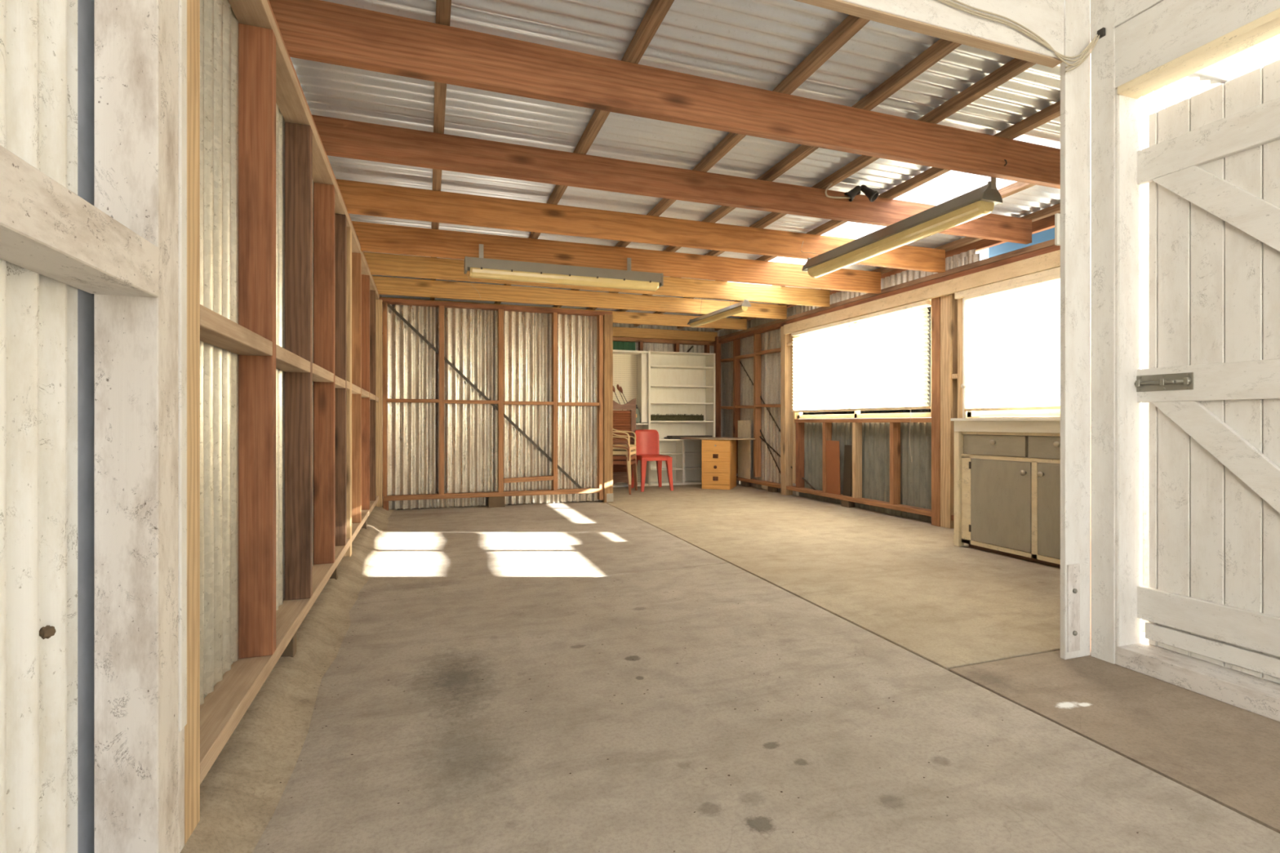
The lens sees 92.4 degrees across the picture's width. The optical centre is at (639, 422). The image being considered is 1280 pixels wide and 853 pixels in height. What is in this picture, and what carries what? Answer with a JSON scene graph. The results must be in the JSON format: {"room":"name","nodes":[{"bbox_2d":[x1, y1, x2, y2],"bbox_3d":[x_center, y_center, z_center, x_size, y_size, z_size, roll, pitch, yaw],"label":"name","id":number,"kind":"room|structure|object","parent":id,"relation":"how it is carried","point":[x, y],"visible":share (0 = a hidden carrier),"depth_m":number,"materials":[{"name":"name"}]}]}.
{"room":"garage","nodes":[
{"label":"garage","id":0,"kind":"room"},
{"bbox_2d":[0,0,382,852],"bbox_3d":[-1.575,-0.573,3.018,0.146,3.145,11.135,0,0,-19],"label":"wall","id":1,"kind":"structure","parent":0,"point":[93,93],"depth_m":1.10,"materials":[{"name":"white paint"}]},
{"bbox_2d":[39,625,56,639],"bbox_3d":[-0.911,0.322,0.942,0.019,0.021,0.019,0,0,24],"label":"nest","id":2,"kind":"object","parent":1,"relation":"attached to","point":[46,632],"visible":1,"depth_m":0.94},
{"bbox_2d":[380,297,746,329],"bbox_3d":[-0.748,-1.347,7.692,4.685,0.145,0.045,0,0,-19],"label":"joist","id":3,"kind":"object","parent":1,"relation":"on","point":[628,317],"visible":0.48,"depth_m":8.03,"materials":[{"name":"brown wood"}]},
{"bbox_2d":[372,275,786,319],"bbox_3d":[-0.424,-1.349,6.756,4.685,0.168,0.045,0,0,-19],"label":"joist","id":4,"kind":"object","parent":1,"relation":"on","point":[384,285],"visible":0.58,"depth_m":6.58,"materials":[{"name":"brown wood"}]},
{"bbox_2d":[363,251,830,306],"bbox_3d":[-0.145,-1.354,5.953,4.685,0.179,0.045,0,0,-19],"label":"joist","id":5,"kind":"object","parent":1,"relation":"on","point":[379,264],"visible":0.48,"depth_m":6.07,"materials":[{"name":"brown wood"}]},
{"bbox_2d":[687,299,751,327],"bbox_3d":[0.835,-1.284,6.683,0.109,0.336,1.243,0,0,-21],"label":"strip light","id":6,"kind":"object","parent":5,"relation":"hanging from","point":[742,306],"visible":0.98,"depth_m":6.53,"materials":[{"name":"grey metal"}]},
{"bbox_2d":[689,306,747,327],"bbox_3d":[0.835,-1.139,6.682,0.082,0.047,1.181,0,0,-21],"label":"diffuser","id":7,"kind":"object","parent":6,"relation":"attached to","point":[732,310],"depth_m":6.58,"materials":[{"name":"white plastic"}]},
{"bbox_2d":[351,221,880,293],"bbox_3d":[0.117,-1.354,5.197,4.685,0.202,0.045,0,0,-19],"label":"joist","id":8,"kind":"object","parent":1,"relation":"on","point":[372,237],"visible":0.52,"depth_m":5.02,"materials":[{"name":"orange wood"}]},
{"bbox_2d":[463,244,663,297],"bbox_3d":[-0.571,-1.147,4.843,1.570,0.435,0.142,0,0,-19],"label":"strip light","id":9,"kind":"object","parent":8,"relation":"hanging from","point":[481,267],"visible":1,"depth_m":4.77,"materials":[{"name":"grey metal"}]},
{"bbox_2d":[469,267,659,291],"bbox_3d":[-0.567,-1.119,4.841,1.500,0.061,0.115,0,0,-19],"label":"diffuser","id":10,"kind":"object","parent":9,"relation":"attached to","point":[521,274],"depth_m":4.79,"materials":[{"name":"white plastic"}]},
{"bbox_2d":[336,178,945,272],"bbox_3d":[0.372,-1.371,4.460,4.685,0.188,0.045,0,0,-19],"label":"joist","id":11,"kind":"object","parent":1,"relation":"on","point":[366,198],"visible":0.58,"depth_m":4.20,"materials":[{"name":"orange wood"}]},
{"bbox_2d":[268,0,1060,188],"bbox_3d":[0.919,-1.388,2.882,4.685,0.197,0.045,0,0,-19],"label":"joist","id":12,"kind":"object","parent":1,"relation":"on","point":[315,30],"visible":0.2,"depth_m":2.52,"materials":[{"name":"red wood"}]},
{"bbox_2d":[800,159,1007,277],"bbox_3d":[1.560,-1.261,3.957,0.154,0.331,1.689,0,-2,-24],"label":"strip light","id":13,"kind":"object","parent":12,"relation":"hanging from","point":[980,202],"visible":0.93,"depth_m":3.68,"materials":[{"name":"grey metal"}]},
{"bbox_2d":[808,200,994,277],"bbox_3d":[1.574,-1.127,3.924,0.115,0.061,1.415,0,-2,-24],"label":"diffuser","id":14,"kind":"object","parent":13,"relation":"attached to","point":[968,211],"depth_m":3.72,"materials":[{"name":"white plastic"}]},
{"bbox_2d":[311,114,1031,244],"bbox_3d":[0.631,-1.390,3.714,4.685,0.170,0.045,0,0,-19],"label":"joist","id":15,"kind":"object","parent":1,"relation":"on","point":[343,138],"visible":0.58,"depth_m":3.42,"materials":[{"name":"red wood"}]},
{"bbox_2d":[844,184,879,202],"bbox_3d":[1.408,-1.455,3.898,0.210,0.118,0.088,0,0,17],"label":"fitting","id":16,"kind":"object","parent":15,"relation":"attached to","point":[870,193],"visible":1,"depth_m":3.88,"materials":[{"name":"plastic"}]},
{"bbox_2d":[379,297,612,511],"bbox_3d":[-1.476,-0.180,6.578,2.430,2.160,0.138,0,0,-19],"label":"wall partition","id":17,"kind":"structure","parent":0,"point":[492,406],"depth_m":6.55,"materials":[{"name":"metal"}]},
{"bbox_2d":[613,323,720,437],"bbox_3d":[-0.944,-0.285,8.631,4.870,2.370,0.188,0,0,-19],"label":"wall","id":18,"kind":"structure","parent":0,"point":[626,336],"depth_m":9.14,"materials":[{"name":"brown wood"}]},
{"bbox_2d":[180,484,1279,852],"bbox_3d":[0.854,0.929,3.154,4.920,0.202,11.800,0,0,-19],"label":"floor","id":19,"kind":"structure","parent":0,"point":[1086,754],"depth_m":1.93,"materials":[{"name":"grey concrete"}]},
{"bbox_2d":[601,314,613,502],"bbox_3d":[-0.367,-0.160,6.951,0.106,2.120,0.105,0,0,-19],"label":"timber post","id":20,"kind":"object","parent":19,"relation":"on","point":[607,318],"visible":0.92,"depth_m":6.91,"materials":[{"name":"wood"}]},
{"bbox_2d":[613,398,635,487],"bbox_3d":[-0.261,0.282,8.424,0.425,1.235,0.030,0,0,-19],"label":"cabinet","id":21,"kind":"object","parent":19,"relation":"on","point":[623,420],"visible":0.44,"depth_m":8.43,"materials":[{"name":"brown wood"}]},
{"bbox_2d":[613,442,637,494],"bbox_3d":[-0.355,0.483,7.943,0.571,0.834,0.570,0,0,9],"label":"armchair","id":22,"kind":"object","parent":19,"relation":"on","point":[615,461],"visible":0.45,"depth_m":7.74,"materials":[{"name":"beige wood"}]},
{"bbox_2d":[613,437,637,489],"bbox_3d":[-0.355,0.421,7.943,0.571,0.834,0.570,0,0,9],"label":"armchair","id":23,"kind":"object","parent":22,"relation":"on","point":[615,456],"visible":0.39,"depth_m":7.70,"materials":[{"name":"beige wood"}]},
{"bbox_2d":[613,433,637,484],"bbox_3d":[-0.355,0.359,7.943,0.571,0.834,0.570,0,0,9],"label":"armchair","id":24,"kind":"object","parent":23,"relation":"on","point":[615,451],"visible":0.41,"depth_m":7.70,"materials":[{"name":"beige wood"}]},
{"bbox_2d":[613,428,637,479],"bbox_3d":[-0.355,0.297,7.943,0.571,0.834,0.570,0,0,9],"label":"armchair","id":25,"kind":"object","parent":24,"relation":"on","point":[633,447],"visible":0.38,"depth_m":7.69,"materials":[{"name":"beige wood"}]},
{"bbox_2d":[613,349,648,487],"bbox_3d":[-0.420,-0.055,8.623,1.055,1.910,0.270,0,0,-19],"label":"pegboard","id":26,"kind":"object","parent":19,"relation":"on","point":[629,366],"visible":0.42,"depth_m":8.79,"materials":[{"name":"white paint"}]},
{"bbox_2d":[613,385,620,404],"bbox_3d":[-0.280,-0.264,8.483,0.225,0.492,0.040,0,0,-10],"label":"torch","id":27,"kind":"object","parent":26,"relation":"hanging from","point":[614,389],"visible":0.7,"depth_m":8.47,"materials":[{"name":"brown wood"}]},
{"bbox_2d":[616,384,627,410],"bbox_3d":[-0.214,-0.272,8.505,0.225,0.517,0.040,0,0,-10],"label":"torch","id":28,"kind":"object","parent":26,"relation":"hanging from","point":[617,385],"visible":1,"depth_m":8.48,"materials":[{"name":"brown wood"}]},
{"bbox_2d":[619,386,626,401],"bbox_3d":[-0.176,-0.279,8.519,0.225,0.442,0.040,0,0,-10],"label":"torch","id":29,"kind":"object","parent":26,"relation":"hanging from","point":[620,388],"visible":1,"depth_m":8.49,"materials":[{"name":"brown wood"}]},
{"bbox_2d":[635,404,639,422],"bbox_3d":[-0.056,-0.122,8.719,0.120,0.265,0.089,0,0,-19],"label":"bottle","id":30,"kind":"object","parent":26,"relation":"on","point":[637,414],"visible":0.43,"depth_m":8.69,"materials":[{"name":"glass"}]},
{"bbox_2d":[631,429,673,492],"bbox_3d":[0.151,0.499,8.281,0.444,0.802,0.530,0,0,-17],"label":"plastic chair","id":31,"kind":"object","parent":19,"relation":"on","point":[647,449],"visible":0.92,"depth_m":8.44,"materials":[{"name":"red plastic"}]},
{"bbox_2d":[642,351,715,486],"bbox_3d":[0.575,-0.058,8.957,1.045,1.915,0.310,0,0,-19],"label":"shelving unit","id":32,"kind":"object","parent":19,"relation":"on","point":[678,383],"depth_m":9.05,"materials":[{"name":"white paint"}]},
{"bbox_2d":[658,439,702,440],"bbox_3d":[0.578,0.250,8.950,1.045,0.020,0.295,0,0,-19],"label":"countertop","id":33,"kind":"structure","parent":32,"relation":"on","point":[659,439],"depth_m":8.80,"materials":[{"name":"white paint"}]},
{"bbox_2d":[663,435,712,439],"bbox_3d":[0.709,0.215,8.977,0.680,0.046,0.220,0,0,-19],"label":"flat tray","id":34,"kind":"object","parent":32,"relation":"on","point":[686,436],"visible":0.8,"depth_m":8.89,"materials":[{"name":"plastic"}]},
{"bbox_2d":[663,437,680,439],"bbox_3d":[0.699,0.228,8.974,0.660,0.020,0.220,0,0,-19],"label":"tray","id":35,"kind":"object","parent":34,"relation":"on","point":[664,437],"depth_m":8.80,"materials":[{"name":"plastic"}]},
{"bbox_2d":[701,440,736,489],"bbox_3d":[1.093,0.568,8.481,0.390,0.665,0.531,0,0,19],"label":"drawer unit","id":36,"kind":"object","parent":19,"relation":"on","point":[718,457],"visible":0.96,"depth_m":8.27,"materials":[{"name":"brown wood"}]},
{"bbox_2d":[680,437,755,439],"bbox_3d":[1.068,0.224,8.536,0.770,0.017,0.770,0,0,-19],"label":"board","id":37,"kind":"object","parent":36,"relation":"on","point":[701,438],"visible":1,"depth_m":8.30,"materials":[{"name":"wood"}]},
{"bbox_2d":[951,417,1060,568],"bbox_3d":[2.788,0.435,3.850,0.550,0.930,1.550,0,0,-19],"label":"base cabinet","id":38,"kind":"object","parent":19,"relation":"on","point":[1006,471],"visible":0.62,"depth_m":4.08,"materials":[{"name":"white paint"}]},
{"bbox_2d":[1060,0,1115,664],"bbox_3d":[1.688,-0.623,2.316,0.136,3.045,0.110,0,0,-19],"label":"post","id":39,"kind":"object","parent":19,"relation":"on","point":[1087,91],"visible":1,"depth_m":2.34,"materials":[{"name":"white paint"}]},
{"bbox_2d":[795,0,1063,67],"bbox_3d":[0.260,-1.754,1.871,2.818,0.783,0.046,0,0,-19],"label":"beam","id":40,"kind":"structure","parent":39,"relation":"attached to","point":[934,18],"depth_m":2.18,"materials":[{"name":"white paint"}]},
{"bbox_2d":[937,0,1105,72],"bbox_3d":[1.369,-1.404,2.221,0.801,0.172,0.041,0,0,-16],"label":"cable","id":41,"kind":"object","parent":40,"relation":"attached to","point":[1100,33],"visible":1,"depth_m":2.24,"materials":[{"name":"plastic"}]},
{"bbox_2d":[1054,213,1060,245],"bbox_3d":[1.604,-0.740,2.351,0.028,0.120,0.012,0,0,-19],"label":"junction box","id":42,"kind":"object","parent":39,"relation":"attached to","point":[1057,216],"visible":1,"depth_m":2.34,"materials":[{"name":"white plastic"}]},
{"bbox_2d":[290,0,1248,318],"bbox_3d":[-0.003,-1.510,5.810,5.300,0.120,7.600,0,0,-19],"label":"ceiling","id":43,"kind":"structure","parent":0,"point":[754,43],"depth_m":2.94,"materials":[{"name":"metal"}]},
{"bbox_2d":[430,0,451,300],"bbox_3d":[-1.620,-1.476,4.841,0.050,0.053,6.791,0,-1,-19],"label":"batten","id":44,"kind":"object","parent":43,"relation":"attached to","point":[442,7],"visible":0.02,"depth_m":2.83,"materials":[{"name":"brown wood"}]},
{"bbox_2d":[493,0,674,304],"bbox_3d":[-0.916,-1.476,5.085,0.050,0.053,6.791,0,-1,-19],"label":"batten","id":45,"kind":"object","parent":43,"relation":"attached to","point":[657,10],"visible":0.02,"depth_m":2.49,"materials":[{"name":"brown wood"}]},
{"bbox_2d":[552,14,870,307],"bbox_3d":[-0.227,-1.476,5.324,0.050,0.053,6.791,0,-1,-19],"label":"batten","id":46,"kind":"object","parent":43,"relation":"attached to","point":[851,25],"visible":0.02,"depth_m":2.64,"materials":[{"name":"brown wood"}]},
{"bbox_2d":[586,38,961,310],"bbox_3d":[0.189,-1.476,5.469,0.050,0.053,6.791,0,-1,-19],"label":"batten","id":47,"kind":"object","parent":43,"relation":"attached to","point":[941,48],"visible":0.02,"depth_m":2.79,"materials":[{"name":"brown wood"}]},
{"bbox_2d":[617,57,1035,311],"bbox_3d":[0.567,-1.476,5.600,0.050,0.053,6.791,0,-1,-19],"label":"batten","id":48,"kind":"object","parent":43,"relation":"attached to","point":[1014,67],"visible":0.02,"depth_m":2.94,"materials":[{"name":"brown wood"}]},
{"bbox_2d":[824,101,946,198],"bbox_3d":[1.419,-1.482,3.440,0.227,0.127,0.971,0,0,-19],"label":"conduit","id":49,"kind":"object","parent":48,"relation":"attached to","point":[828,185],"visible":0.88,"depth_m":3.87,"materials":[{"name":"plastic"}]},
{"bbox_2d":[634,100,1060,326],"bbox_3d":[1.049,-1.476,5.767,0.050,0.053,6.791,0,-1,-19],"label":"batten","id":50,"kind":"object","parent":43,"relation":"attached to","point":[1051,112],"visible":0.24,"depth_m":3.68,"materials":[{"name":"brown wood"}]},
{"bbox_2d":[677,181,1035,328],"bbox_3d":[1.692,-1.476,5.989,0.050,0.053,6.791,0,-1,-19],"label":"batten","id":51,"kind":"object","parent":43,"relation":"attached to","point":[1015,187],"visible":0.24,"depth_m":3.93,"materials":[{"name":"brown wood"}]},
{"bbox_2d":[988,227,1054,257],"bbox_3d":[3.341,-1.410,4.148,0.030,0.420,2.250,0,0,-19],"label":"fascia","id":52,"kind":"object","parent":43,"relation":"attached to","point":[1048,234],"visible":0.1,"depth_m":4.93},
{"bbox_2d":[718,212,1060,528],"bbox_3d":[2.308,-0.315,6.314,0.217,2.510,7.100,0,0,-19],"label":"wall","id":53,"kind":"structure","parent":0,"point":[788,452],"depth_m":6.18,"materials":[{"name":"brown wood"}]},
{"bbox_2d":[737,420,751,479],"bbox_3d":[1.466,0.377,8.637,0.008,0.813,0.360,0,0,-19],"label":"leaning board","id":54,"kind":"object","parent":53,"relation":"on","point":[744,426],"visible":1,"depth_m":8.61,"materials":[{"name":"beige paint"}]},
{"bbox_2d":[826,440,840,494],"bbox_3d":[2.121,0.491,6.747,0.008,0.583,0.260,0,0,-19],"label":"leaning board","id":55,"kind":"object","parent":53,"relation":"on","point":[833,451],"visible":1,"depth_m":6.74,"materials":[{"name":"brown wood"}]},
{"bbox_2d":[842,444,852,496],"bbox_3d":[2.215,0.511,6.536,0.008,0.543,0.160,0,0,-19],"label":"leaning board","id":56,"kind":"object","parent":53,"relation":"on","point":[847,473],"visible":1,"depth_m":6.53,"materials":[{"name":"wood"}]},
{"bbox_2d":[797,300,931,418],"bbox_3d":[2.278,-0.565,6.426,0.055,1.040,2.130,0,0,-19],"label":"window","id":57,"kind":"structure","parent":53,"relation":"in","point":[915,413],"depth_m":5.99,"materials":[{"name":"beige paint"}]},
{"bbox_2d":[791,300,930,460],"bbox_3d":[2.179,-0.359,6.391,0.079,1.432,2.110,0,0,-19],"label":"blind","id":58,"kind":"object","parent":57,"relation":"attached to","point":[881,363],"visible":1,"depth_m":6.16,"materials":[{"name":"beige paint"}]},
{"bbox_2d":[714,203,1060,330],"bbox_3d":[2.277,-1.476,6.192,0.050,0.053,6.791,0,-1,-19],"label":"batten","id":59,"kind":"object","parent":53,"relation":"attached to","point":[1046,212],"visible":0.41,"depth_m":4.99,"materials":[{"name":"brown wood"}]},
{"bbox_2d":[960,297,968,417],"bbox_3d":[2.667,-0.120,5.037,0.040,1.800,0.040,0,0,-19],"label":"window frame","id":60,"kind":"structure","parent":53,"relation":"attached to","point":[964,328],"depth_m":5.03,"materials":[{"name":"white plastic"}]},
{"bbox_2d":[967,298,1060,417],"bbox_3d":[3.012,-0.565,4.309,0.055,1.040,1.670,0,0,-19],"label":"window","id":61,"kind":"structure","parent":53,"relation":"in","point":[1042,412],"depth_m":4.88,"materials":[{"name":"beige paint"}]},
{"bbox_2d":[964,273,1060,411],"bbox_3d":[2.917,-0.339,4.263,0.079,1.392,1.585,0,0,-19],"label":"blind","id":62,"kind":"object","parent":61,"relation":"attached to","point":[1038,307],"visible":0.48,"depth_m":4.59,"materials":[{"name":"beige paint"}]},
{"bbox_2d":[1139,75,1221,634],"bbox_3d":[2.615,-0.320,2.745,1.920,2.440,0.091,0,0,-19],"label":"doorway gap","id":63,"kind":"structure","parent":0,"point":[1186,87],"depth_m":2.64,"materials":[{"name":"white"}]},
{"bbox_2d":[1114,0,1279,721],"bbox_3d":[2.474,-0.623,0.576,0.228,3.045,3.868,0,0,-19],"label":"door frame","id":64,"kind":"structure","parent":63,"relation":"in","point":[1159,43],"depth_m":2.23,"materials":[{"name":"white paint"}]},
{"bbox_2d":[1134,58,1279,684],"bbox_3d":[2.015,-0.161,1.903,0.075,1.978,0.894,0,0,-19],"label":"door","id":65,"kind":"structure","parent":64,"relation":"attached to","point":[1210,165],"depth_m":2.09,"materials":[{"name":"white paint"}]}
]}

